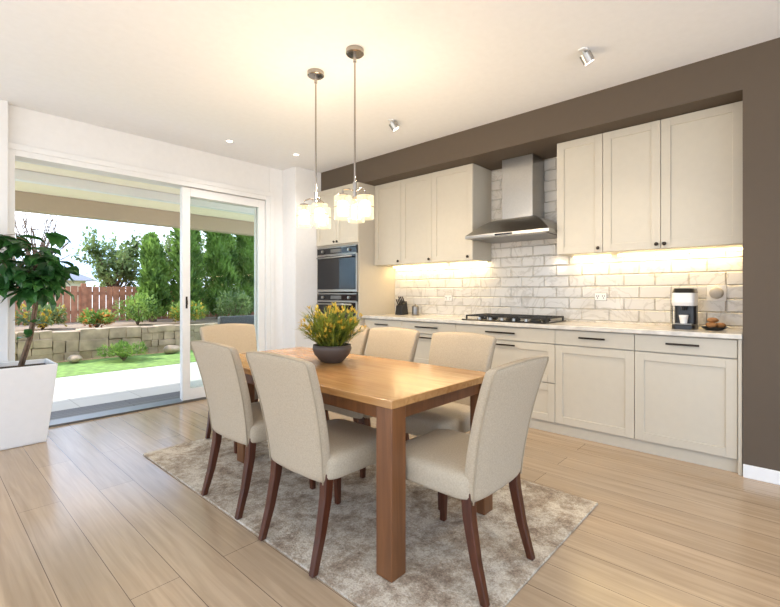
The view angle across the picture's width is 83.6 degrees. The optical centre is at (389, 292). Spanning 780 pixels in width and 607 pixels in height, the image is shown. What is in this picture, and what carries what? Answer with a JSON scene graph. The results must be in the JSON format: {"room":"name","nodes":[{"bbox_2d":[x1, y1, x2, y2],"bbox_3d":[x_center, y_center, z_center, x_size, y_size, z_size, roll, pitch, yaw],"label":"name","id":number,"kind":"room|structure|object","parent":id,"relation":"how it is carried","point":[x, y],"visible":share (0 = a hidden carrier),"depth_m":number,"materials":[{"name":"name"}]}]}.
{"room":"dining room","nodes":[
{"label":"dining room","id":0,"kind":"room"},
{"bbox_2d":[0,99,7,361],"bbox_3d":[-4.342,-0.200,2.574,0.280,2.800,3.129,0,0,42],"label":"wall","id":1,"kind":"structure","parent":0,"point":[3,103],"depth_m":3.61,"materials":[{"name":"white paint"}]},
{"bbox_2d":[8,104,320,349],"bbox_3d":[-1.886,-0.200,5.106,0.480,2.800,3.920,0,0,42],"label":"wall","id":2,"kind":"structure","parent":0,"point":[295,248],"depth_m":5.33,"materials":[{"name":"white paint"}]},
{"bbox_2d":[15,161,253,235],"bbox_3d":[-3.678,-0.143,5.744,3.015,2.714,9.500,0,0,42],"label":"roof","id":3,"kind":"structure","parent":2,"relation":"attached to","point":[39,189],"depth_m":6.44,"materials":[{"name":"paint"}]},
{"bbox_2d":[8,142,273,427],"bbox_3d":[-2.427,-0.035,4.686,0.210,2.470,2.570,0,0,42],"label":"door","id":4,"kind":"structure","parent":2,"relation":"in","point":[262,202],"depth_m":4.79,"materials":[{"name":"white paint"}]},
{"bbox_2d":[0,0,779,172],"bbox_3d":[-0.125,-1.660,1.403,8.080,0.120,7.100,0,0,42],"label":"ceiling","id":5,"kind":"structure","parent":0,"point":[200,75],"depth_m":3.00,"materials":[{"name":"paint"}]},
{"bbox_2d":[296,68,330,228],"bbox_3d":[-0.523,-1.039,3.162,0.257,1.120,0.253,0,0,42],"label":"pendant lamp","id":6,"kind":"object","parent":5,"relation":"hanging from","point":[320,215],"visible":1,"depth_m":3.14,"materials":[{"name":"white glass"}]},
{"bbox_2d":[334,45,373,223],"bbox_3d":[-0.226,-1.039,2.856,0.251,1.120,0.258,0,0,42],"label":"pendant lamp","id":7,"kind":"object","parent":5,"relation":"hanging from","point":[357,210],"visible":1,"depth_m":2.84,"materials":[{"name":"white glass"}]},
{"bbox_2d":[388,119,398,130],"bbox_3d":[0.031,-1.551,4.042,0.107,0.096,0.072,0,0,-17],"label":"ceiling spotlight","id":8,"kind":"object","parent":5,"relation":"attached to","point":[393,125],"visible":1,"depth_m":4.02,"materials":[{"name":"white paint"}]},
{"bbox_2d":[578,47,594,65],"bbox_3d":[1.292,-1.551,2.872,0.107,0.096,0.072,0,0,-17],"label":"ceiling spotlight","id":9,"kind":"object","parent":5,"relation":"attached to","point":[587,56],"visible":1,"depth_m":2.85,"materials":[{"name":"white paint"}]},
{"bbox_2d":[0,399,779,606],"bbox_3d":[-0.129,1.250,1.339,8.000,0.100,7.000,0,0,42],"label":"floor","id":10,"kind":"structure","parent":0,"point":[87,519],"depth_m":2.17,"materials":[{"name":"brown wood"}]},
{"bbox_2d":[0,224,78,450],"bbox_3d":[-2.957,0.294,3.342,0.699,1.809,0.948,0,0,20],"label":"fig tree","id":11,"kind":"object","parent":10,"relation":"on","point":[27,387],"visible":1,"depth_m":3.40,"materials":[{"name":"green plant"}]},
{"bbox_2d":[317,182,394,325],"bbox_3d":[-0.462,-0.064,5.710,0.796,2.528,0.700,0,0,42],"label":"oven tower","id":12,"kind":"object","parent":10,"relation":"on","point":[376,284],"visible":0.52,"depth_m":5.40,"materials":[{"name":"beige paint"}]},
{"bbox_2d":[316,244,357,291],"bbox_3d":[-0.526,-0.297,5.640,0.752,0.567,0.555,0,0,42],"label":"oven","id":13,"kind":"object","parent":12,"relation":"in","point":[337,267],"visible":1,"depth_m":5.44,"materials":[{"name":"metal"}]},
{"bbox_2d":[317,293,357,321],"bbox_3d":[-0.526,0.287,5.640,0.752,0.567,0.555,0,0,42],"label":"oven","id":14,"kind":"object","parent":12,"relation":"in","point":[323,299],"visible":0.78,"depth_m":5.42,"materials":[{"name":"metal"}]},
{"bbox_2d":[143,436,597,606],"bbox_3d":[-0.325,1.194,2.850,2.730,0.012,1.476,0,0,42],"label":"area rug","id":15,"kind":"object","parent":10,"relation":"on","point":[439,573],"visible":0.61,"depth_m":2.19,"materials":[{"name":"beige carpet"}]},
{"bbox_2d":[199,323,258,453],"bbox_3d":[-1.198,0.726,3.567,0.606,0.923,0.484,0,0,42],"label":"dining chair","id":16,"kind":"object","parent":15,"relation":"on","point":[242,337],"visible":0.23,"depth_m":3.72,"materials":[{"name":"beige fabric"}]},
{"bbox_2d":[190,340,315,519],"bbox_3d":[-0.802,0.726,2.588,0.484,0.923,0.606,0,0,42],"label":"dining chair","id":17,"kind":"object","parent":15,"relation":"on","point":[233,416],"visible":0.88,"depth_m":2.35,"materials":[{"name":"beige fabric"}]},
{"bbox_2d":[245,351,375,577],"bbox_3d":[-0.325,0.726,2.124,0.484,0.923,0.606,0,0,42],"label":"dining chair","id":18,"kind":"object","parent":15,"relation":"on","point":[301,440],"visible":0.91,"depth_m":1.92,"materials":[{"name":"beige fabric"}]},
{"bbox_2d":[327,325,369,422],"bbox_3d":[-0.525,0.726,3.490,0.484,0.923,0.606,0,0,42],"label":"dining chair","id":19,"kind":"object","parent":15,"relation":"on","point":[358,343],"visible":0.13,"depth_m":3.51,"materials":[{"name":"beige fabric"}]},
{"bbox_2d":[237,347,492,582],"bbox_3d":[-0.357,0.814,2.674,1.760,0.748,0.840,0,0,42],"label":"dining table","id":20,"kind":"object","parent":15,"relation":"on","point":[390,391],"visible":0.57,"depth_m":1.99,"materials":[{"name":"brown wood"}]},
{"bbox_2d":[296,301,366,362],"bbox_3d":[-0.380,0.244,2.780,0.502,0.389,0.492,0,0,-20],"label":"table plant","id":21,"kind":"object","parent":20,"relation":"on","point":[330,334],"visible":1,"depth_m":2.70,"materials":[{"name":"green plant"}]},
{"bbox_2d":[312,343,351,362],"bbox_3d":[-0.369,0.384,2.780,0.248,0.111,0.248,0,0,43],"label":"bowl","id":22,"kind":"object","parent":21,"relation":"attached to","point":[325,352],"depth_m":2.69,"materials":[{"name":"grey ceramic"}]},
{"bbox_2d":[323,327,419,477],"bbox_3d":[-0.146,0.726,3.142,0.484,0.923,0.606,0,0,42],"label":"dining chair","id":23,"kind":"object","parent":15,"relation":"on","point":[396,343],"visible":0.36,"depth_m":3.24,"materials":[{"name":"beige fabric"}]},
{"bbox_2d":[406,332,496,509],"bbox_3d":[0.311,0.726,2.723,0.484,0.923,0.606,0,0,42],"label":"dining chair","id":24,"kind":"object","parent":15,"relation":"on","point":[461,350],"visible":0.48,"depth_m":2.75,"materials":[{"name":"beige fabric"}]},
{"bbox_2d":[406,356,548,606],"bbox_3d":[0.338,0.726,1.948,0.606,0.923,0.484,0,0,42],"label":"dining chair","id":25,"kind":"object","parent":15,"relation":"on","point":[470,468],"visible":0.89,"depth_m":1.75,"materials":[{"name":"beige fabric"}]},
{"bbox_2d":[364,318,402,354],"bbox_3d":[0.092,0.708,5.270,0.603,0.804,0.600,0,0,42],"label":"base cabinet","id":26,"kind":"object","parent":10,"relation":"on","point":[371,323],"visible":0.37,"depth_m":5.09,"materials":[{"name":"beige paint"}]},
{"bbox_2d":[402,321,455,363],"bbox_3d":[0.577,0.708,4.826,0.708,0.804,0.600,0,0,42],"label":"base cabinet","id":27,"kind":"object","parent":10,"relation":"on","point":[426,329],"visible":0.16,"depth_m":4.65,"materials":[{"name":"beige paint"}]},
{"bbox_2d":[456,324,555,422],"bbox_3d":[1.211,0.708,4.245,1.008,0.804,0.600,0,0,42],"label":"base cabinet","id":28,"kind":"object","parent":10,"relation":"on","point":[513,343],"visible":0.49,"depth_m":3.85,"materials":[{"name":"beige paint"}]},
{"bbox_2d":[555,329,634,438],"bbox_3d":[1.806,0.708,3.700,0.603,0.804,0.600,0,0,42],"label":"base cabinet","id":29,"kind":"object","parent":10,"relation":"on","point":[595,370],"visible":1,"depth_m":3.50,"materials":[{"name":"beige paint"}]},
{"bbox_2d":[529,418,737,472],"bbox_3d":[1.021,1.156,4.110,3.542,0.088,0.020,0,0,42],"label":"plinth","id":30,"kind":"object","parent":10,"relation":"on","point":[700,458],"visible":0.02,"depth_m":3.29,"materials":[{"name":"beige paint"}]},
{"bbox_2d":[635,334,742,475],"bbox_3d":[2.264,0.753,3.280,0.635,0.894,0.600,0,0,42],"label":"base cabinet","id":31,"kind":"object","parent":10,"relation":"on","point":[686,388],"depth_m":3.06,"materials":[{"name":"beige paint"}]},
{"bbox_2d":[362,314,742,339],"bbox_3d":[1.181,0.287,4.268,3.570,0.034,0.609,0,0,42],"label":"countertop","id":32,"kind":"structure","parent":31,"relation":"on","point":[728,333],"depth_m":3.62,"materials":[{"name":"stone"}]},
{"bbox_2d":[395,296,407,314],"bbox_3d":[0.143,0.156,5.411,0.100,0.226,0.146,0,0,42],"label":"knife block","id":33,"kind":"object","parent":32,"relation":"on","point":[401,308],"visible":1,"depth_m":5.38,"materials":[{"name":"black plastic"}]},
{"bbox_2d":[412,304,418,314],"bbox_3d":[0.307,0.202,5.279,0.084,0.135,0.084,0,0,42],"label":"canister","id":34,"kind":"object","parent":32,"relation":"on","point":[415,309],"visible":0.86,"depth_m":5.25,"materials":[{"name":"metal"}]},
{"bbox_2d":[462,313,565,323],"bbox_3d":[1.195,0.243,4.249,0.860,0.051,0.480,0,0,42],"label":"gas cooktop","id":35,"kind":"object","parent":32,"relation":"in","point":[518,318],"visible":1,"depth_m":4.10,"materials":[{"name":"black metal"}]},
{"bbox_2d":[670,288,697,329],"bbox_3d":[2.232,0.117,3.319,0.176,0.304,0.250,0,0,42],"label":"coffee machine","id":36,"kind":"object","parent":32,"relation":"on","point":[685,300],"visible":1,"depth_m":3.26,"materials":[{"name":"black plastic"}]},
{"bbox_2d":[679,315,688,322],"bbox_3d":[2.200,0.196,3.267,0.061,0.062,0.062,0,0,42],"label":"coffee cup","id":37,"kind":"object","parent":36,"relation":"on","point":[683,318],"visible":1,"depth_m":3.25,"materials":[{"name":"ceramic"}]},
{"bbox_2d":[700,326,728,329],"bbox_3d":[2.357,0.257,3.171,0.170,0.022,0.170,0,0,42],"label":"shallow dish","id":38,"kind":"object","parent":32,"relation":"on","point":[704,327],"visible":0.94,"depth_m":3.13,"materials":[{"name":"black ceramic"}]},
{"bbox_2d":[706,323,717,327],"bbox_3d":[2.325,0.234,3.152,0.072,0.038,0.048,0,0,42],"label":"bread roll","id":39,"kind":"object","parent":38,"relation":"in","point":[714,325],"visible":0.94,"depth_m":3.13,"materials":[{"name":"brown food"}]},
{"bbox_2d":[716,323,725,327],"bbox_3d":[2.382,0.234,3.147,0.072,0.038,0.048,0,0,42],"label":"bread roll","id":40,"kind":"object","parent":38,"relation":"in","point":[720,325],"visible":0.78,"depth_m":3.13,"materials":[{"name":"brown food"}]},
{"bbox_2d":[707,318,718,322],"bbox_3d":[2.351,0.198,3.176,0.072,0.038,0.048,0,0,42],"label":"bread roll","id":41,"kind":"object","parent":40,"relation":"on","point":[711,320],"visible":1,"depth_m":3.16,"materials":[{"name":"brown food"}]},
{"bbox_2d":[321,37,779,470],"bbox_3d":[2.150,-0.200,3.530,7.600,2.800,0.790,0,0,42],"label":"wall","id":42,"kind":"structure","parent":0,"point":[750,75],"depth_m":2.91,"materials":[{"name":"brown paint"}]},
{"bbox_2d":[374,173,446,267],"bbox_3d":[0.252,-0.825,5.238,0.887,1.004,0.410,0,0,42],"label":"upper cabinet","id":43,"kind":"object","parent":42,"relation":"attached to","point":[402,208],"visible":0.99,"depth_m":5.09,"materials":[{"name":"beige paint"}]},
{"bbox_2d":[432,163,490,264],"bbox_3d":[0.772,-0.825,4.761,0.519,1.004,0.410,0,0,42],"label":"upper cabinet","id":44,"kind":"object","parent":42,"relation":"attached to","point":[461,195],"visible":1,"depth_m":4.63,"materials":[{"name":"beige paint"}]},
{"bbox_2d":[465,153,556,243],"bbox_3d":[1.238,-0.928,4.245,0.850,0.798,0.539,0,0,42],"label":"range hood","id":45,"kind":"object","parent":42,"relation":"attached to","point":[523,219],"visible":0.88,"depth_m":4.22,"materials":[{"name":"metal"}]},
{"bbox_2d":[395,157,742,327],"bbox_3d":[1.383,-0.529,4.488,3.569,1.597,0.011,0,0,42],"label":"backsplash","id":46,"kind":"structure","parent":42,"relation":"attached to","point":[521,277],"depth_m":4.21,"materials":[{"name":"tile"}]},
{"bbox_2d":[445,295,451,300],"bbox_3d":[0.683,0.060,5.112,0.106,0.072,0.013,0,0,42],"label":"wall socket","id":47,"kind":"object","parent":46,"relation":"attached to","point":[447,297],"visible":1,"depth_m":5.10,"materials":[{"name":"plastic"}]},
{"bbox_2d":[595,293,606,300],"bbox_3d":[1.922,0.035,3.977,0.106,0.072,0.013,0,0,42],"label":"wall socket","id":48,"kind":"object","parent":46,"relation":"attached to","point":[598,296],"visible":1,"depth_m":3.97,"materials":[{"name":"plastic"}]},
{"bbox_2d":[707,285,726,300],"bbox_3d":[2.537,0.000,3.390,0.124,0.124,0.048,0,0,42],"label":"wall outlet","id":49,"kind":"object","parent":46,"relation":"attached to","point":[714,292],"visible":1,"depth_m":3.38,"materials":[{"name":"plastic"}]},
{"bbox_2d":[557,133,613,258],"bbox_3d":[1.741,-0.825,3.874,0.381,1.004,0.410,0,0,42],"label":"upper cabinet","id":50,"kind":"object","parent":42,"relation":"attached to","point":[579,161],"visible":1,"depth_m":3.75,"materials":[{"name":"beige paint"}]},
{"bbox_2d":[603,101,742,255],"bbox_3d":[2.218,-0.825,3.436,0.910,1.004,0.410,0,0,42],"label":"upper cabinet","id":51,"kind":"object","parent":42,"relation":"attached to","point":[671,185],"visible":0.94,"depth_m":3.28,"materials":[{"name":"beige paint"}]},
{"bbox_2d":[743,464,779,484],"bbox_3d":[3.491,1.157,1.755,3.224,0.085,0.015,0,0,42],"label":"baseboard","id":52,"kind":"structure","parent":42,"relation":"attached to","point":[749,471],"depth_m":2.78,"materials":[{"name":"white paint"}]},
{"label":"outside","id":53,"kind":"structure","parent":0,"visible":0},
{"bbox_3d":[-13.763,1.260,15.324,10.999,0.120,44.000,0,0,43],"label":"lawn","id":54,"kind":"structure","parent":53,"visible":0},
{"bbox_2d":[15,264,96,317],"bbox_3d":[-12.288,0.074,13.973,3.400,2.249,4.200,0,0,42],"label":"house","id":55,"kind":"structure","parent":54,"relation":"on","point":[77,280],"depth_m":14.10,"materials":[{"name":"paint"}]},
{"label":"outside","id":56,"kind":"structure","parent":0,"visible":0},
{"bbox_2d":[15,314,242,362],"bbox_3d":[-8.459,1.010,9.108,5.220,0.620,30.000,0,0,42],"label":"garden bed","id":57,"kind":"object","parent":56,"point":[74,325],"visible":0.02,"depth_m":9.68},
{"bbox_2d":[15,303,67,329],"bbox_3d":[-6.651,0.419,8.304,0.854,0.575,0.834,0,0,-1],"label":"shrub","id":58,"kind":"object","parent":57,"relation":"on","point":[44,317],"visible":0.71,"depth_m":8.21,"materials":[{"name":"green plant"}]},
{"bbox_2d":[15,211,80,318],"bbox_3d":[-8.692,-0.851,10.887,1.425,3.113,1.603,0,0,42],"label":"tree","id":59,"kind":"object","parent":57,"relation":"on","point":[25,215],"visible":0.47,"depth_m":10.79,"materials":[{"name":"green plant"}]},
{"bbox_2d":[75,307,116,327],"bbox_3d":[-5.811,0.490,8.672,0.846,0.435,0.772,0,0,42],"label":"shrub","id":60,"kind":"object","parent":57,"relation":"on","point":[92,317],"visible":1,"depth_m":8.55,"materials":[{"name":"green plant"}]},
{"bbox_2d":[63,226,157,314],"bbox_3d":[-7.623,-0.594,12.211,1.948,2.601,1.923,0,0,-1],"label":"tree","id":61,"kind":"object","parent":57,"relation":"on","point":[120,264],"visible":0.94,"depth_m":11.85,"materials":[{"name":"green plant"}]},
{"bbox_2d":[15,283,253,324],"bbox_3d":[-8.523,0.234,9.224,0.110,0.928,26.085,0,0,42],"label":"fence","id":62,"kind":"object","parent":57,"relation":"on","point":[102,296],"visible":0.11,"depth_m":10.62,"materials":[{"name":"brown wood"}]},
{"bbox_2d":[113,292,159,324],"bbox_3d":[-5.542,0.327,9.534,0.923,0.757,0.885,0,0,5],"label":"shrub","id":63,"kind":"object","parent":57,"relation":"on","point":[140,316],"visible":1,"depth_m":9.44,"materials":[{"name":"green plant"}]},
{"bbox_2d":[131,231,175,321],"bbox_3d":[-5.797,-0.416,10.702,0.940,2.229,1.016,0,0,42],"label":"conifer tree","id":64,"kind":"object","parent":57,"relation":"on","point":[154,279],"visible":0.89,"depth_m":10.51,"materials":[{"name":"green plant"}]},
{"bbox_2d":[161,230,206,282],"bbox_3d":[-6.458,-0.611,13.423,1.971,2.636,1.919,0,0,31],"label":"tree","id":65,"kind":"object","parent":57,"relation":"on","point":[166,246],"visible":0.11,"depth_m":13.05,"materials":[{"name":"green plant"}]},
{"bbox_2d":[166,300,208,321],"bbox_3d":[-4.639,0.428,10.031,0.916,0.558,0.977,0,0,-34],"label":"shrub","id":66,"kind":"object","parent":57,"relation":"on","point":[198,309],"visible":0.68,"depth_m":9.92,"materials":[{"name":"green plant"}]},
{"bbox_2d":[167,228,211,319],"bbox_3d":[-5.221,-0.947,11.347,1.070,3.291,1.073,0,0,-28],"label":"conifer tree","id":67,"kind":"object","parent":57,"relation":"on","point":[197,292],"visible":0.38,"depth_m":11.12,"materials":[{"name":"green plant"}]},
{"bbox_2d":[202,231,244,318],"bbox_3d":[-4.601,-1.200,11.972,1.183,3.798,1.178,0,0,-4],"label":"conifer tree","id":68,"kind":"object","parent":57,"relation":"on","point":[220,257],"visible":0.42,"depth_m":11.67,"materials":[{"name":"green plant"}]},
{"bbox_2d":[213,286,251,316],"bbox_3d":[-3.943,0.262,10.938,1.051,0.886,1.091,0,0,-12],"label":"shrub","id":69,"kind":"object","parent":57,"relation":"on","point":[230,308],"visible":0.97,"depth_m":10.79,"materials":[{"name":"green plant"}]},
{"bbox_2d":[228,234,253,314],"bbox_3d":[-4.118,-0.890,12.569,1.138,3.179,1.183,0,0,12],"label":"conifer tree","id":70,"kind":"object","parent":57,"relation":"on","point":[245,244],"visible":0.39,"depth_m":12.27,"materials":[{"name":"green plant"}]},
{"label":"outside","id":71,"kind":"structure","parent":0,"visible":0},
{"bbox_2d":[56,350,195,377],"bbox_3d":[-5.647,1.268,6.531,1.649,0.105,26.000,0,0,42],"label":"lawn","id":72,"kind":"structure","parent":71,"point":[93,366],"depth_m":7.51,"materials":[{"name":"green plant"}]},
{"bbox_2d":[67,355,82,362],"bbox_3d":[-5.467,1.145,7.576,0.235,0.140,0.221,0,0,42],"label":"boulder","id":73,"kind":"object","parent":72,"relation":"on","point":[72,358],"visible":1,"depth_m":7.51,"materials":[{"name":"stone"}]},
{"bbox_2d":[95,340,148,360],"bbox_3d":[-4.811,1.031,7.857,0.803,0.384,0.728,0,0,3],"label":"clipped shrub","id":74,"kind":"object","parent":72,"relation":"on","point":[118,349],"visible":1,"depth_m":7.74,"materials":[{"name":"green plant"}]},
{"bbox_2d":[163,345,179,353],"bbox_3d":[-4.380,1.131,8.756,0.291,0.176,0.269,0,0,-9],"label":"boulder","id":75,"kind":"object","parent":72,"relation":"on","point":[169,349],"visible":0.98,"depth_m":8.67,"materials":[{"name":"stone"}]},
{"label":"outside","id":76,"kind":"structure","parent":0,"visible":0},
{"bbox_2d":[51,362,202,411],"bbox_3d":[-4.228,1.270,5.230,2.199,0.100,18.000,0,0,42],"label":"patio","id":77,"kind":"structure","parent":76,"point":[70,392],"depth_m":5.81,"materials":[{"name":"white concrete"}]},
{"bbox_2d":[217,315,253,324],"bbox_3d":[-2.576,0.819,7.786,0.720,0.800,0.820,0,0,42],"label":"armchair","id":78,"kind":"object","parent":77,"relation":"on","point":[245,319],"visible":0.04,"depth_m":7.92,"materials":[{"name":"black plastic"}]},
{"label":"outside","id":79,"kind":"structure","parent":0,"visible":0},
{"bbox_2d":[50,391,179,419],"bbox_3d":[-3.243,1.256,4.328,0.469,0.088,14.000,0,0,42],"label":"deck","id":80,"kind":"object","parent":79,"point":[60,414],"visible":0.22,"depth_m":4.70,"materials":[{"name":"grey concrete"}]},
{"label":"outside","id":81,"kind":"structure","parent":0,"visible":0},
{"bbox_2d":[15,323,216,361],"bbox_3d":[-5.652,0.925,8.010,0.332,0.564,22.188,0,0,42],"label":"wall","id":82,"kind":"structure","parent":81,"point":[56,346],"depth_m":8.02,"materials":[{"name":"stone"}]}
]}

